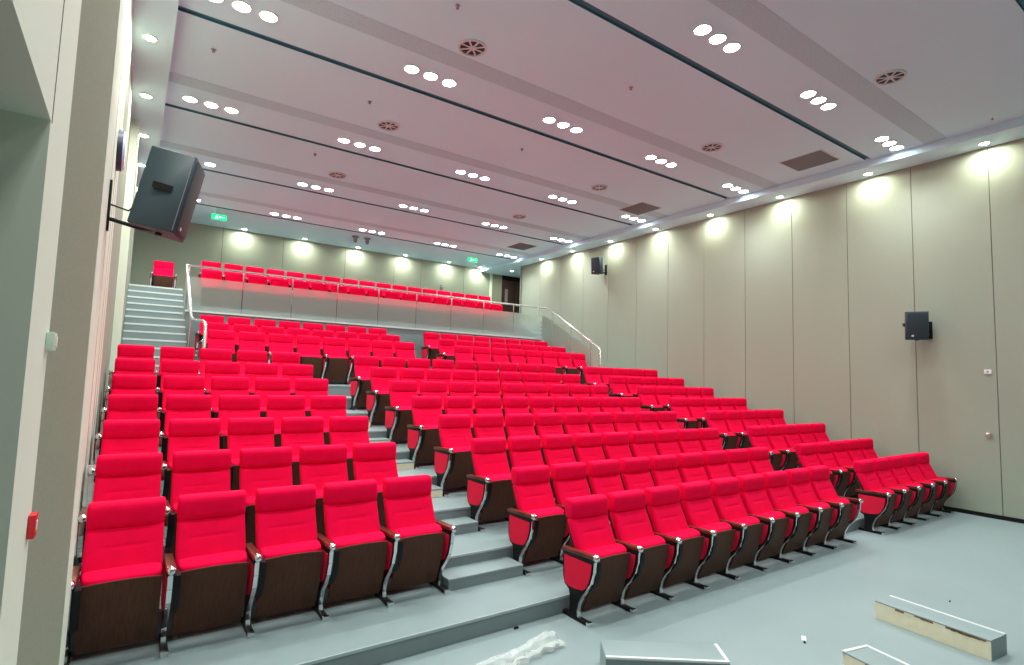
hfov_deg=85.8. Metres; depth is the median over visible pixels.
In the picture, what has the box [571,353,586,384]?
chair
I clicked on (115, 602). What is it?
chair
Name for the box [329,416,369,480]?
chair
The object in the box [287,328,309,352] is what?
chair
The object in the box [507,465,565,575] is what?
chair
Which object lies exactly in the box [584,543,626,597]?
seat cushion
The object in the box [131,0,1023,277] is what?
ceiling
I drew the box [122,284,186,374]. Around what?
staircase
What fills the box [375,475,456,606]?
chair
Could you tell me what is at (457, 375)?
chair
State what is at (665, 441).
chair
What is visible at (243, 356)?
chair
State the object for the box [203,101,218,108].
recessed light
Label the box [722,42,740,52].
recessed light
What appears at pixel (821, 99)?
recessed light
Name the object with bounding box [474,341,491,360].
chair
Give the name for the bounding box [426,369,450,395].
chair
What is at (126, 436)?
chair
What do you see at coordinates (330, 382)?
floor
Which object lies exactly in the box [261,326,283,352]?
chair
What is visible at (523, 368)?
chair
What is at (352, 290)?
chair
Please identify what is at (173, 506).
seat cushion
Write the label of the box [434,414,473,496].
chair
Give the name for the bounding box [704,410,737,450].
chair
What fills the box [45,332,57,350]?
wall box
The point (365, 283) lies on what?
chair
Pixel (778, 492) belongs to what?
chair
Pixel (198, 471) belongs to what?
chair
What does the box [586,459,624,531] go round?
chair
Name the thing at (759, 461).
chair
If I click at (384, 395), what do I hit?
seat cushion
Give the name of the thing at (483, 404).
chair
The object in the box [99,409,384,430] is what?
floor
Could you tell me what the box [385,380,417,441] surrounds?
chair
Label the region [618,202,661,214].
ceiling vent
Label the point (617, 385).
chair
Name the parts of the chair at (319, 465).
backrest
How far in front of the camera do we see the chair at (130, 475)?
4.67 m
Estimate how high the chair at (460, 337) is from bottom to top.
1.018 m
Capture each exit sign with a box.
[211,209,226,220]
[468,253,476,262]
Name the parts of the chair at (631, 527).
armrest, panel, backrest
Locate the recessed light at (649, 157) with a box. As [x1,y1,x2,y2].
[645,155,656,159]
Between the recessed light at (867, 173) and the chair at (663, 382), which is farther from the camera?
the chair at (663, 382)
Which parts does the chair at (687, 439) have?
backrest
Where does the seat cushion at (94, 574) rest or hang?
on the chair at (115, 602)
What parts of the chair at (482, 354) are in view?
backrest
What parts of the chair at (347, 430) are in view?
backrest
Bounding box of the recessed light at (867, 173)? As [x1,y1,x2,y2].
[863,172,872,175]
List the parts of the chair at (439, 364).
backrest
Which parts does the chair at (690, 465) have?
backrest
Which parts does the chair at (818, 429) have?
backrest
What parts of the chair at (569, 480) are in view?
panel, backrest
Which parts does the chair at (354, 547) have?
panel, armrest, backrest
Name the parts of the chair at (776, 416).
backrest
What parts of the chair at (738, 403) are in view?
backrest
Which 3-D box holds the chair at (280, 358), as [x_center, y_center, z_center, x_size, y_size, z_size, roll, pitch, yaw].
[-3.906,0.846,9.571,0.612,1.018,0.543,5,-6,-34]
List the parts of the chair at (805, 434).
backrest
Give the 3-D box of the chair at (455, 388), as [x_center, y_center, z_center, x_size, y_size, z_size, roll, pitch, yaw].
[-0.818,1.368,9.506,0.546,1.018,0.543,5,-6,-34]
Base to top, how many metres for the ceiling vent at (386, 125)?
0.020 m
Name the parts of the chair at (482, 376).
backrest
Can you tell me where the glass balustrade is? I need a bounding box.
[182,264,600,374]
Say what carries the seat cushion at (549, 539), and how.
on the chair at (536, 527)
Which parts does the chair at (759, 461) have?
backrest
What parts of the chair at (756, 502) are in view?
backrest, armrest, panel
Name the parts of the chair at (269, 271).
backrest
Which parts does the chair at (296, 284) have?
backrest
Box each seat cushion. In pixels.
[81,562,161,586]
[169,503,177,547]
[177,551,247,571]
[220,430,227,435]
[231,458,238,465]
[246,496,254,505]
[256,540,320,601]
[274,429,280,433]
[292,455,298,461]
[300,354,321,357]
[316,490,322,497]
[324,356,347,374]
[327,531,385,588]
[356,377,369,399]
[373,391,388,414]
[377,485,382,491]
[390,524,441,577]
[393,406,410,432]
[416,424,437,454]
[445,446,470,479]
[480,473,510,512]
[524,507,563,552]
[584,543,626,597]
[627,535,665,585]
[664,528,700,575]
[699,522,731,565]
[722,432,735,435]
[730,516,759,558]
[758,511,785,548]
[779,448,794,451]
[783,506,808,541]
[806,502,830,535]
[827,498,849,529]
[830,467,847,471]
[874,488,894,519]
[890,485,908,490]
[905,483,922,486]
[919,480,935,504]
[931,477,947,501]
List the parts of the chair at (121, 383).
backrest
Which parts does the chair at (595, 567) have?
panel, armrest, backrest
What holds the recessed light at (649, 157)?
in the ceiling
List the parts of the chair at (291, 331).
backrest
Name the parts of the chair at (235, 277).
backrest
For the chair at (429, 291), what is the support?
on the floor at (186, 299)
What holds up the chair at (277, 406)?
on the floor at (428, 469)
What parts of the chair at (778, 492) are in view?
backrest, armrest, panel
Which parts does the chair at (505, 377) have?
backrest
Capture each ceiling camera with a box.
[352,235,358,242]
[364,237,370,244]
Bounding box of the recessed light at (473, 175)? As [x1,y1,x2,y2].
[468,173,477,177]
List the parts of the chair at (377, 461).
backrest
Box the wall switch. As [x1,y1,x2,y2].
[984,369,991,373]
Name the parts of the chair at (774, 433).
backrest, panel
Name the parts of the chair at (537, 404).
backrest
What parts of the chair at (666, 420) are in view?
backrest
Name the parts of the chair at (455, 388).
backrest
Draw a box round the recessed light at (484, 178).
[479,176,489,180]
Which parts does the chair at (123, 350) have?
backrest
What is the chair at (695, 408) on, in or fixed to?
on the floor at (428, 469)
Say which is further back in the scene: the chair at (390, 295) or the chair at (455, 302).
the chair at (455, 302)
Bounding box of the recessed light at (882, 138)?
[874,136,889,141]
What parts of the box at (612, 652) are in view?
trim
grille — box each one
[172,159,204,239]
[591,258,598,272]
[905,313,927,338]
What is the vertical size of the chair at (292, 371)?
1.018 m
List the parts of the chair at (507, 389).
backrest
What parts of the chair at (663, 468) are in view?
backrest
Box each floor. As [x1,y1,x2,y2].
[70,489,860,656]
[73,489,504,565]
[82,464,466,507]
[92,443,433,464]
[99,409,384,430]
[104,396,365,409]
[127,293,450,326]
[184,311,540,368]
[323,375,350,383]
[328,384,350,395]
[368,425,406,443]
[381,510,1023,664]
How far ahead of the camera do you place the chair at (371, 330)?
14.41 m
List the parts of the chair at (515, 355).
backrest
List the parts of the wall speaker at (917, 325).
wall plate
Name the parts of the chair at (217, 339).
backrest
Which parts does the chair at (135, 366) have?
backrest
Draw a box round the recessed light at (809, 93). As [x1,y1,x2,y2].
[799,90,816,97]
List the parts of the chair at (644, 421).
backrest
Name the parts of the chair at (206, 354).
backrest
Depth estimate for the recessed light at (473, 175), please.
12.29 m
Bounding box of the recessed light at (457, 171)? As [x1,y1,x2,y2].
[455,170,465,173]
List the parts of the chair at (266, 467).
backrest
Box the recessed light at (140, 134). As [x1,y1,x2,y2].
[139,133,149,137]
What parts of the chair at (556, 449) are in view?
backrest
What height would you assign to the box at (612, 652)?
0.165 m
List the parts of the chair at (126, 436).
backrest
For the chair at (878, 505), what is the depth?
8.34 m
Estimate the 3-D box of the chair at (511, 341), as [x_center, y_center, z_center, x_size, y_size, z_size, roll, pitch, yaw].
[0.094,0.692,16.700,0.546,1.018,0.543,5,-6,-34]
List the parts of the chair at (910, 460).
backrest, armrest, panel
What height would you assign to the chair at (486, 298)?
1.018 m
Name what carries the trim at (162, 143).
attached to the ceiling
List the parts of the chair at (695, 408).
backrest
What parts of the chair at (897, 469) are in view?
backrest, armrest, panel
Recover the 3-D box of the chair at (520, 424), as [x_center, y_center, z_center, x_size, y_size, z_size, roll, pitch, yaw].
[0.184,1.706,8.006,0.546,1.018,0.543,5,-6,-34]
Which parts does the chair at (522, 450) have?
backrest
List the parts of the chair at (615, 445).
backrest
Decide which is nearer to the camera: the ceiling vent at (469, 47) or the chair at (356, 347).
the ceiling vent at (469, 47)
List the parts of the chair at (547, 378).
backrest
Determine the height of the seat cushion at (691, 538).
0.437 m
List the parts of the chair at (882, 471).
backrest, armrest, panel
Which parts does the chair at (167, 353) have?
backrest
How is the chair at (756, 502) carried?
on the floor at (976, 563)
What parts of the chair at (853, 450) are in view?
backrest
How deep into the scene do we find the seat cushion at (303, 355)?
11.45 m
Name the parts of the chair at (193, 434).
backrest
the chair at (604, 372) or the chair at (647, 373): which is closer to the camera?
the chair at (604, 372)
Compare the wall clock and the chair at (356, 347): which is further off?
the chair at (356, 347)
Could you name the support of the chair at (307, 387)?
on the floor at (402, 450)
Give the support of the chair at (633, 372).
on the floor at (361, 412)
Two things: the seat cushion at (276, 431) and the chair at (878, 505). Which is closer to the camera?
the seat cushion at (276, 431)
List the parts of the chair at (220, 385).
backrest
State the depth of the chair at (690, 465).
7.54 m
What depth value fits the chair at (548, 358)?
15.28 m
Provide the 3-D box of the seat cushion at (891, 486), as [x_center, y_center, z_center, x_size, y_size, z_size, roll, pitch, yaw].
[6.097,2.655,8.699,0.453,0.437,0.196,5,-6,-34]
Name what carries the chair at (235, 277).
on the floor
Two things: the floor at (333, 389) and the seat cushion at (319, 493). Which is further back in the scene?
the floor at (333, 389)
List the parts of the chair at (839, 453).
backrest, panel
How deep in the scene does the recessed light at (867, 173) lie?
11.16 m
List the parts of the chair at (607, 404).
backrest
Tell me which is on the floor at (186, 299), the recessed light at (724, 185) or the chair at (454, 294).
the chair at (454, 294)
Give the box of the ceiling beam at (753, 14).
[708,0,946,143]
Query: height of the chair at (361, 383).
1.018 m
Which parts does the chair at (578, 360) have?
backrest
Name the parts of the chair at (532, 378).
backrest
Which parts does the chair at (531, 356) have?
backrest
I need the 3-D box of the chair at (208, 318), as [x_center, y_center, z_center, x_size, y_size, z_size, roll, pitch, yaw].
[-6.620,0.116,12.082,0.546,1.018,0.543,5,-6,-34]
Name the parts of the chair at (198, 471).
backrest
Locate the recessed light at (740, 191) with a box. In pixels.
[738,190,748,192]
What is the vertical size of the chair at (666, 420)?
1.018 m
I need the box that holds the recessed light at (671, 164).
[665,162,676,166]
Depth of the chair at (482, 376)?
11.01 m
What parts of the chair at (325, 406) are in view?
backrest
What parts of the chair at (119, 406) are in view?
backrest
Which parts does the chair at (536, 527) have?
panel, armrest, backrest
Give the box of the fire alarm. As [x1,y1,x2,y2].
[26,512,37,539]
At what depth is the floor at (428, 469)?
7.52 m
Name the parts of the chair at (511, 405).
backrest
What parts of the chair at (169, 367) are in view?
backrest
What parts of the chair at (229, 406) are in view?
backrest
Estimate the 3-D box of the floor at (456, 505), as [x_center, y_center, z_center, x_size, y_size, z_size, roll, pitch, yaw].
[1.304,2.630,8.376,12.545,0.697,0.920,5,-6,-34]
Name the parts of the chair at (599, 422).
backrest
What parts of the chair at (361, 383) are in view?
panel, backrest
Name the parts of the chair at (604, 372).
backrest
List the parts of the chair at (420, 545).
armrest, panel, backrest, armrest, panel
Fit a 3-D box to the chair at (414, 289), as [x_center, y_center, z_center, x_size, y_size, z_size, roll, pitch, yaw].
[-3.190,-1.019,18.302,0.546,1.018,0.543,5,-6,-34]
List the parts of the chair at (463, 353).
backrest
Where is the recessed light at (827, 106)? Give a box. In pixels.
[820,102,836,109]
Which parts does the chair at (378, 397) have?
panel, backrest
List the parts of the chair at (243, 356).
backrest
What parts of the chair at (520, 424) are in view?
backrest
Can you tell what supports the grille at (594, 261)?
attached to the wall speaker at (596, 262)
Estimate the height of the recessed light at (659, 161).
0.012 m
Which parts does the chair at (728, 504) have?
backrest, armrest, panel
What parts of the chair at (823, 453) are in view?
backrest, panel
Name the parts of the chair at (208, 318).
backrest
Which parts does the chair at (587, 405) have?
backrest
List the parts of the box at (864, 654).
trim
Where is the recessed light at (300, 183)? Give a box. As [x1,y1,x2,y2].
[297,182,307,185]
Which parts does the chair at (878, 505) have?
backrest, panel, armrest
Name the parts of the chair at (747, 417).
backrest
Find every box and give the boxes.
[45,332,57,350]
[600,640,729,664]
[842,645,908,664]
[874,595,1006,660]
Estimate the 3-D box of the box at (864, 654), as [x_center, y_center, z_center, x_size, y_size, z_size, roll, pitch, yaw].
[2.792,2.464,3.806,0.278,0.165,0.889,4,-5,-22]
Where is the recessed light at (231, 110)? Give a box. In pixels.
[224,107,238,113]
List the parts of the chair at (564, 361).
backrest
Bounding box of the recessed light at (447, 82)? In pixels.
[441,78,456,87]
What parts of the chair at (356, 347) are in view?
backrest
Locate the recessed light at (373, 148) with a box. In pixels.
[369,146,380,151]
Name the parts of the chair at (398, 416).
panel, backrest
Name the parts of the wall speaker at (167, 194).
wall plate, handle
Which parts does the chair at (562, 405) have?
backrest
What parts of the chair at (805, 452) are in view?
backrest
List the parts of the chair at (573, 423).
backrest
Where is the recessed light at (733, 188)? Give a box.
[730,187,740,190]
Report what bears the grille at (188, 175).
attached to the wall speaker at (167, 194)
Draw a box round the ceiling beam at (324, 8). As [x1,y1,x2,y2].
[280,0,779,188]
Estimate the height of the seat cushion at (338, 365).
0.437 m
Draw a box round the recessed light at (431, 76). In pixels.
[423,72,438,80]
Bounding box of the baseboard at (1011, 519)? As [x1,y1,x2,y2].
[944,506,1023,523]
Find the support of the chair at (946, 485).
on the floor at (976, 563)
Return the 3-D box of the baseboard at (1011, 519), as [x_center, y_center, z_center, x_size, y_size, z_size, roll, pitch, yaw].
[10.289,2.943,6.359,0.012,0.070,9.030,5,-6,-34]
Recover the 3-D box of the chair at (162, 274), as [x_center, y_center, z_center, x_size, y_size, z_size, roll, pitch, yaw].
[-9.536,-1.472,15.065,0.612,1.018,0.543,5,-6,-34]
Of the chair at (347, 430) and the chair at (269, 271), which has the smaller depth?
the chair at (347, 430)
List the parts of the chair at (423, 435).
panel, armrest, backrest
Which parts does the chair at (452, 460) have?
panel, armrest, backrest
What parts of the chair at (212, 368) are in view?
backrest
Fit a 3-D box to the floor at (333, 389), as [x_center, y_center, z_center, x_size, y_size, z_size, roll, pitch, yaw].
[-1.740,2.255,12.809,10.100,1.990,0.920,5,-6,-34]
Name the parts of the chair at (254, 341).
backrest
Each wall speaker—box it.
[106,146,204,241]
[591,257,606,274]
[903,311,932,340]
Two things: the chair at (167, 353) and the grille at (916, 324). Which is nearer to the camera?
the chair at (167, 353)
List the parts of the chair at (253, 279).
backrest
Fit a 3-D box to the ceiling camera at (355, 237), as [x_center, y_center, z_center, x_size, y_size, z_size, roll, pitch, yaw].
[-5.135,-3.059,18.072,0.220,0.200,0.217,5,-6,-34]
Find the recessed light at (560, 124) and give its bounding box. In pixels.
[556,122,569,127]
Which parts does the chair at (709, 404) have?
backrest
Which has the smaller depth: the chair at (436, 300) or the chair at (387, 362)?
the chair at (387, 362)
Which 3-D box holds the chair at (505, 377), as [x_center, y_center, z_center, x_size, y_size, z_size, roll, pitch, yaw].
[0.037,1.314,11.188,0.546,1.018,0.543,5,-6,-34]
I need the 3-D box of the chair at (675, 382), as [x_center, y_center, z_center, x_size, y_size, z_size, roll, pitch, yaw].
[4.408,1.690,14.195,0.612,1.018,0.543,5,-6,-34]
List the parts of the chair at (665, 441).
backrest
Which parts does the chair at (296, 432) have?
backrest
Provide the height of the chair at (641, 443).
1.018 m
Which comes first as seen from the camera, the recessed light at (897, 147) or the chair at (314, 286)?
the recessed light at (897, 147)
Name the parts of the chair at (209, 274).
backrest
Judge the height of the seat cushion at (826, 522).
0.437 m
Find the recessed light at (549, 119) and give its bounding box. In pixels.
[542,116,555,122]
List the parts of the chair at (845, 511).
backrest, armrest, panel, armrest, panel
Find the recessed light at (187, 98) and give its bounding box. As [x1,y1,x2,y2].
[182,95,197,102]
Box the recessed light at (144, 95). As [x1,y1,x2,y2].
[140,93,152,98]
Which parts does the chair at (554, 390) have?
backrest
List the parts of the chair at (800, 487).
backrest, armrest, panel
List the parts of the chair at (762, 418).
backrest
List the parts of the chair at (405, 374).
backrest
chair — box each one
[64,496,165,664]
[76,452,162,581]
[86,419,159,506]
[94,394,157,463]
[99,374,156,432]
[104,358,155,407]
[108,344,154,387]
[149,260,176,287]
[154,346,194,387]
[155,359,198,407]
[157,375,204,431]
[158,395,211,462]
[158,490,248,657]
[160,418,220,503]
[162,449,231,573]
[194,315,223,359]
[198,261,220,277]
[198,322,228,362]
[198,348,231,376]
[201,269,221,279]
[204,361,239,394]
[207,329,235,361]
[211,376,248,417]
[218,395,260,448]
[222,263,242,279]
[225,272,244,307]
[227,317,250,330]
[227,417,274,490]
[233,324,257,351]
[235,331,264,361]
[237,350,266,376]
[239,446,292,546]
[240,484,322,638]
[245,266,263,282]
[245,363,277,394]
[248,275,266,284]
[254,319,275,332]
[254,377,290,416]
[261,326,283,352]
[266,395,305,446]
[267,269,283,284]
[267,333,293,362]
[270,278,288,286]
[271,352,299,377]
[279,321,299,333]
[281,417,323,484]
[282,364,312,394]
[287,271,303,287]
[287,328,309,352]
[291,280,308,305]
[295,378,328,416]
[296,335,322,378]
[299,444,347,535]
[303,323,322,335]
[306,274,322,289]
[310,395,346,444]
[311,282,328,291]
[312,330,333,355]
[312,479,387,621]
[320,337,348,380]
[324,276,340,291]
[326,325,344,337]
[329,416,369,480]
[331,285,346,313]
[336,331,356,356]
[342,278,357,293]
[344,339,370,384]
[348,326,366,338]
[349,287,365,295]
[349,356,378,410]
[352,442,397,526]
[359,333,378,355]
[360,281,374,295]
[366,367,396,426]
[367,289,382,319]
[368,328,386,339]
[372,340,393,366]
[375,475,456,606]
[376,283,390,297]
[381,334,399,356]
[381,357,405,380]
[384,291,399,299]
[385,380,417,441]
[392,285,406,299]
[395,342,415,367]
[399,368,424,395]
[401,293,415,323]
[407,358,429,380]
[407,396,442,468]
[408,287,421,295]
[417,295,431,302]
[420,381,446,414]
[421,332,439,365]
[423,289,436,302]
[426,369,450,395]
[432,359,453,381]
[433,297,446,304]
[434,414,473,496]
[436,339,454,361]
[437,290,450,304]
[441,333,456,344]
[444,396,474,437]
[448,299,461,322]
[448,382,474,413]
[451,292,464,306]
[452,370,475,396]
[454,345,476,370]
[455,360,476,382]
[456,340,473,360]
[458,335,473,346]
[462,300,475,307]
[465,294,477,306]
[466,437,514,531]
[472,414,510,470]
[473,347,491,370]
[474,336,490,351]
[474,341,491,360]
[474,396,507,440]
[475,382,504,420]
[476,302,488,314]
[477,361,500,388]
[477,371,502,403]
[478,296,490,309]
[490,304,502,310]
[490,337,504,342]
[490,342,509,362]
[491,348,508,378]
[498,362,521,382]
[499,372,525,396]
[501,383,530,412]
[502,397,536,435]
[504,413,543,461]
[505,339,519,348]
[505,436,552,520]
[507,343,526,363]
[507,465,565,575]
[508,349,525,371]
[518,363,542,383]
[520,340,533,349]
[521,373,547,395]
[522,345,541,360]
[525,350,541,372]
[525,383,555,412]
[529,397,563,430]
[534,341,547,350]
[534,413,573,464]
[537,346,551,359]
[537,364,561,382]
[541,351,562,375]
[541,434,586,503]
[542,373,569,396]
[547,384,568,397]
[550,462,590,563]
[552,347,565,359]
[554,397,588,433]
[556,352,577,381]
[561,374,589,395]
[562,413,589,458]
[562,494,630,627]
[569,384,589,411]
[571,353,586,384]
[572,433,605,492]
[577,397,600,432]
[582,366,605,385]
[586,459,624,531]
[588,412,614,448]
[589,385,620,410]
[599,367,614,393]
[599,397,621,423]
[601,432,632,477]
[606,489,669,613]
[608,376,634,397]
[612,412,637,432]
[615,368,629,376]
[619,457,654,507]
[620,397,641,412]
[625,376,640,396]
[628,431,657,457]
[630,369,643,376]
[635,411,658,430]
[636,386,664,411]
[641,377,655,386]
[644,369,657,377]
[644,485,704,601]
[649,454,682,486]
[653,430,680,454]
[654,386,670,410]
[656,377,670,386]
[656,411,678,429]
[668,397,698,428]
[670,378,684,386]
[670,387,685,397]
[676,429,702,452]
[676,452,707,482]
[678,481,735,590]
[685,387,700,397]
[686,398,707,427]
[698,428,723,451]
[699,387,714,397]
[701,450,731,479]
[702,398,719,410]
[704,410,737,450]
[708,477,763,580]
[718,398,733,410]
[723,410,750,448]
[725,448,753,477]
[732,398,747,409]
[736,474,788,571]
[738,410,757,430]
[746,426,782,470]
[746,447,773,473]
[754,410,772,425]
[761,471,812,563]
[765,425,797,470]
[769,410,786,424]
[781,424,801,467]
[784,468,833,556]
[795,424,815,442]
[795,443,834,484]
[806,465,862,549]
[811,423,829,441]
[814,442,850,496]
[828,440,859,496]
[843,439,864,498]
[853,459,897,534]
[857,438,877,458]
[870,457,912,529]
[885,455,925,525]
[899,454,938,520]
[912,452,958,516]
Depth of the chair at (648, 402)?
12.23 m
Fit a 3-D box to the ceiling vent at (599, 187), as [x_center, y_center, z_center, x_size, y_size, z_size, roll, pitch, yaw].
[2.031,-3.369,12.823,0.400,0.020,0.400,5,-6,-34]
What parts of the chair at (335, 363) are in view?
backrest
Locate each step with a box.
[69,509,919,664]
[369,437,390,442]
[396,459,413,469]
[431,484,442,497]
[441,516,478,534]
[442,557,522,590]
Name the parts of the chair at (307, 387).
backrest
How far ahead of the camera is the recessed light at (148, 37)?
7.28 m
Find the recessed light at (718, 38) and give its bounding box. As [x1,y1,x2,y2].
[708,33,726,44]
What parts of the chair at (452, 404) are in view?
backrest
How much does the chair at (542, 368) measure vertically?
1.018 m
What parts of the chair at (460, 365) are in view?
backrest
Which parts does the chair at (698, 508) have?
armrest, backrest, panel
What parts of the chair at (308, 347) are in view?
backrest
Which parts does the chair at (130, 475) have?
panel, armrest, backrest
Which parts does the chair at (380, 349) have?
backrest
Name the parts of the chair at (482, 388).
backrest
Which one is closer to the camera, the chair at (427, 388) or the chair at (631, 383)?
the chair at (427, 388)
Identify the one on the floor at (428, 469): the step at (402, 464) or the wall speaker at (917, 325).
the step at (402, 464)
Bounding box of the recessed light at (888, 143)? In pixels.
[881,140,896,146]
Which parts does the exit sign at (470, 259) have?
panel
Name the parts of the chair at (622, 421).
backrest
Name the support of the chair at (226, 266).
on the floor
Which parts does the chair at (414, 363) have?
backrest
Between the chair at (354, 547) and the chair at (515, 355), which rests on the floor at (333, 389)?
the chair at (515, 355)
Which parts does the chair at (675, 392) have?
backrest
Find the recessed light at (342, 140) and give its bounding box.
[338,138,349,143]
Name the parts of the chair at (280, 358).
backrest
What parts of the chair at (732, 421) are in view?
backrest, panel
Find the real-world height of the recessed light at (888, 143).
0.012 m
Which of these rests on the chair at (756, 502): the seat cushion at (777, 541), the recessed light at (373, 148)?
the seat cushion at (777, 541)
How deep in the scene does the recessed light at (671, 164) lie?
11.35 m
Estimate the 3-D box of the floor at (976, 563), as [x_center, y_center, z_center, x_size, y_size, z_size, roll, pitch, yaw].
[4.301,2.524,2.246,14.765,0.120,9.050,5,-6,-34]
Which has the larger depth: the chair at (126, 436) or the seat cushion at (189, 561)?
the chair at (126, 436)
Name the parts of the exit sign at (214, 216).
panel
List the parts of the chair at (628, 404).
backrest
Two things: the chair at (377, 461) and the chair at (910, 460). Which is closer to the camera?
the chair at (377, 461)
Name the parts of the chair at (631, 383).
backrest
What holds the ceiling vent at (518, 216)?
in the ceiling
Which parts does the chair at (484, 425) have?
backrest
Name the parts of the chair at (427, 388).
backrest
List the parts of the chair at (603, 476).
backrest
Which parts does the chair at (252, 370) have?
backrest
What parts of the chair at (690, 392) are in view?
backrest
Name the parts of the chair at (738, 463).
backrest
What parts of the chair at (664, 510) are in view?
armrest, backrest, panel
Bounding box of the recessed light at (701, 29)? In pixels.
[693,23,712,35]
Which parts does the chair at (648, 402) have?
backrest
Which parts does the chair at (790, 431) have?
backrest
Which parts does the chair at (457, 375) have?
backrest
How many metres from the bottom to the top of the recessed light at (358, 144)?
0.012 m
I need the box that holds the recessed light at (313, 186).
[311,185,320,188]
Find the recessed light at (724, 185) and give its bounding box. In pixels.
[722,184,732,187]
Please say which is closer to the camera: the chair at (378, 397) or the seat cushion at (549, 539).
the seat cushion at (549, 539)
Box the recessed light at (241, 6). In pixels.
[231,0,251,13]
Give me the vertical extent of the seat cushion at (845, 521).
0.437 m
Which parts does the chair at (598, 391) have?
backrest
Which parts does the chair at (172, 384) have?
backrest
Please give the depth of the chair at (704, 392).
13.54 m
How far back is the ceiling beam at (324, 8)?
8.29 m
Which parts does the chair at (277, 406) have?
backrest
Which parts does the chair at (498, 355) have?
backrest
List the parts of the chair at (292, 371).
backrest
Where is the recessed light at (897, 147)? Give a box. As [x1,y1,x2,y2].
[889,145,903,150]
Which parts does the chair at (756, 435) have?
backrest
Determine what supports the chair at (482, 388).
on the floor at (402, 450)
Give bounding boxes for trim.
[160,140,590,239]
[168,72,668,217]
[199,191,530,254]
[502,275,519,281]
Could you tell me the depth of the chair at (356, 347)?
12.20 m
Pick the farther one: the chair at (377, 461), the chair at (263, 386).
the chair at (263, 386)
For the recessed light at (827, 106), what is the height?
0.012 m
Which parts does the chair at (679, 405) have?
panel, backrest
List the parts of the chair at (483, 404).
backrest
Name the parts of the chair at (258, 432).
backrest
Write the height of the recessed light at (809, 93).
0.012 m
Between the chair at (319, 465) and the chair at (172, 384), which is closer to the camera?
the chair at (319, 465)
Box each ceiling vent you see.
[328,172,346,178]
[377,120,399,130]
[458,39,486,56]
[507,242,536,249]
[512,214,525,218]
[591,184,607,190]
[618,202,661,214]
[701,142,722,151]
[778,149,839,171]
[874,69,906,85]
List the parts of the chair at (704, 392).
backrest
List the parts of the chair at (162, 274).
backrest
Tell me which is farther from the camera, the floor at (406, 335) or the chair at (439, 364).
the floor at (406, 335)
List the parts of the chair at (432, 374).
backrest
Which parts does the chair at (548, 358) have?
backrest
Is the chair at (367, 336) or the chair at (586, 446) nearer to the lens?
the chair at (586, 446)
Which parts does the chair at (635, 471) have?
backrest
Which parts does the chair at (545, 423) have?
backrest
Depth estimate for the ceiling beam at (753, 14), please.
7.63 m
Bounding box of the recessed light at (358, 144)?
[353,142,365,147]
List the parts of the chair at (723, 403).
backrest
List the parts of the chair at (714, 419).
backrest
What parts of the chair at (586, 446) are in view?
backrest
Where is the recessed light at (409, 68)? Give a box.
[403,64,419,73]
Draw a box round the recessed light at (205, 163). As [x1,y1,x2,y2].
[204,162,215,166]
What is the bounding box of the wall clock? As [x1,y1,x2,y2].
[116,129,126,171]
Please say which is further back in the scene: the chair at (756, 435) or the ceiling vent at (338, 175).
the ceiling vent at (338, 175)
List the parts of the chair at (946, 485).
backrest, armrest, panel, panel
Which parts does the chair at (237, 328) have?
backrest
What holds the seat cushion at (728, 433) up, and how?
on the chair at (714, 419)
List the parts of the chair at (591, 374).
backrest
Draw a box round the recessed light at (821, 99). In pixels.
[810,96,826,104]
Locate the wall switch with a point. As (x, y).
(985, 371)
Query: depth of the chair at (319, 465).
5.59 m
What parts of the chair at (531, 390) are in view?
backrest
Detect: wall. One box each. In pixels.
[0,0,139,664]
[130,222,501,304]
[519,266,521,312]
[520,138,1023,518]
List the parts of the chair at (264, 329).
backrest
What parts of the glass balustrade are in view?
post, post, glass panel, glass panel, glass panel, glass panel, glass panel, glass panel, glass panel, glass panel, glass panel, glass panel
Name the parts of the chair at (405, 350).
backrest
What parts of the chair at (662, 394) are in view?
backrest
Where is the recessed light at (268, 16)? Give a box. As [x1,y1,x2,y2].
[258,10,278,22]
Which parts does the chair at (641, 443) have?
backrest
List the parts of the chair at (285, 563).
panel, armrest, backrest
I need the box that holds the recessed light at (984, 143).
[977,141,990,145]
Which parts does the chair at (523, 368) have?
backrest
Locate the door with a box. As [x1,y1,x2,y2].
[501,280,519,315]
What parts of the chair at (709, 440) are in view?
backrest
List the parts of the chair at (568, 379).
backrest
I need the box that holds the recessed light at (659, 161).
[655,159,666,163]
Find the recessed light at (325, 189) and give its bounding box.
[324,188,333,191]
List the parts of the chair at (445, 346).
backrest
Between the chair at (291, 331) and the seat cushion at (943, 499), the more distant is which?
the chair at (291, 331)
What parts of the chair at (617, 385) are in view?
backrest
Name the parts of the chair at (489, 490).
panel, armrest, backrest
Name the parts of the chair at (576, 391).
backrest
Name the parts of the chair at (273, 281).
backrest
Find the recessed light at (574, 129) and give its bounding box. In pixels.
[570,127,582,132]
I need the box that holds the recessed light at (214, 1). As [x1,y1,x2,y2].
[209,0,224,2]
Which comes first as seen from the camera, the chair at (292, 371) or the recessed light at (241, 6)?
the recessed light at (241, 6)
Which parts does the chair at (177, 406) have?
backrest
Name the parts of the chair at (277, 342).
backrest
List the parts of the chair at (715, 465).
backrest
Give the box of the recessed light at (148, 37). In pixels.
[142,34,157,42]
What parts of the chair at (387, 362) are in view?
backrest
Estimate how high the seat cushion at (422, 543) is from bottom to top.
0.437 m
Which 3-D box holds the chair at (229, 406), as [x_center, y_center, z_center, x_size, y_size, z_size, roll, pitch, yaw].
[-3.334,1.278,6.681,0.546,1.018,0.543,5,-6,-34]
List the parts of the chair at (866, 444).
backrest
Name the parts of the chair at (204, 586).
panel, armrest, backrest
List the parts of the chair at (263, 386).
backrest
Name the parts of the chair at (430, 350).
panel, backrest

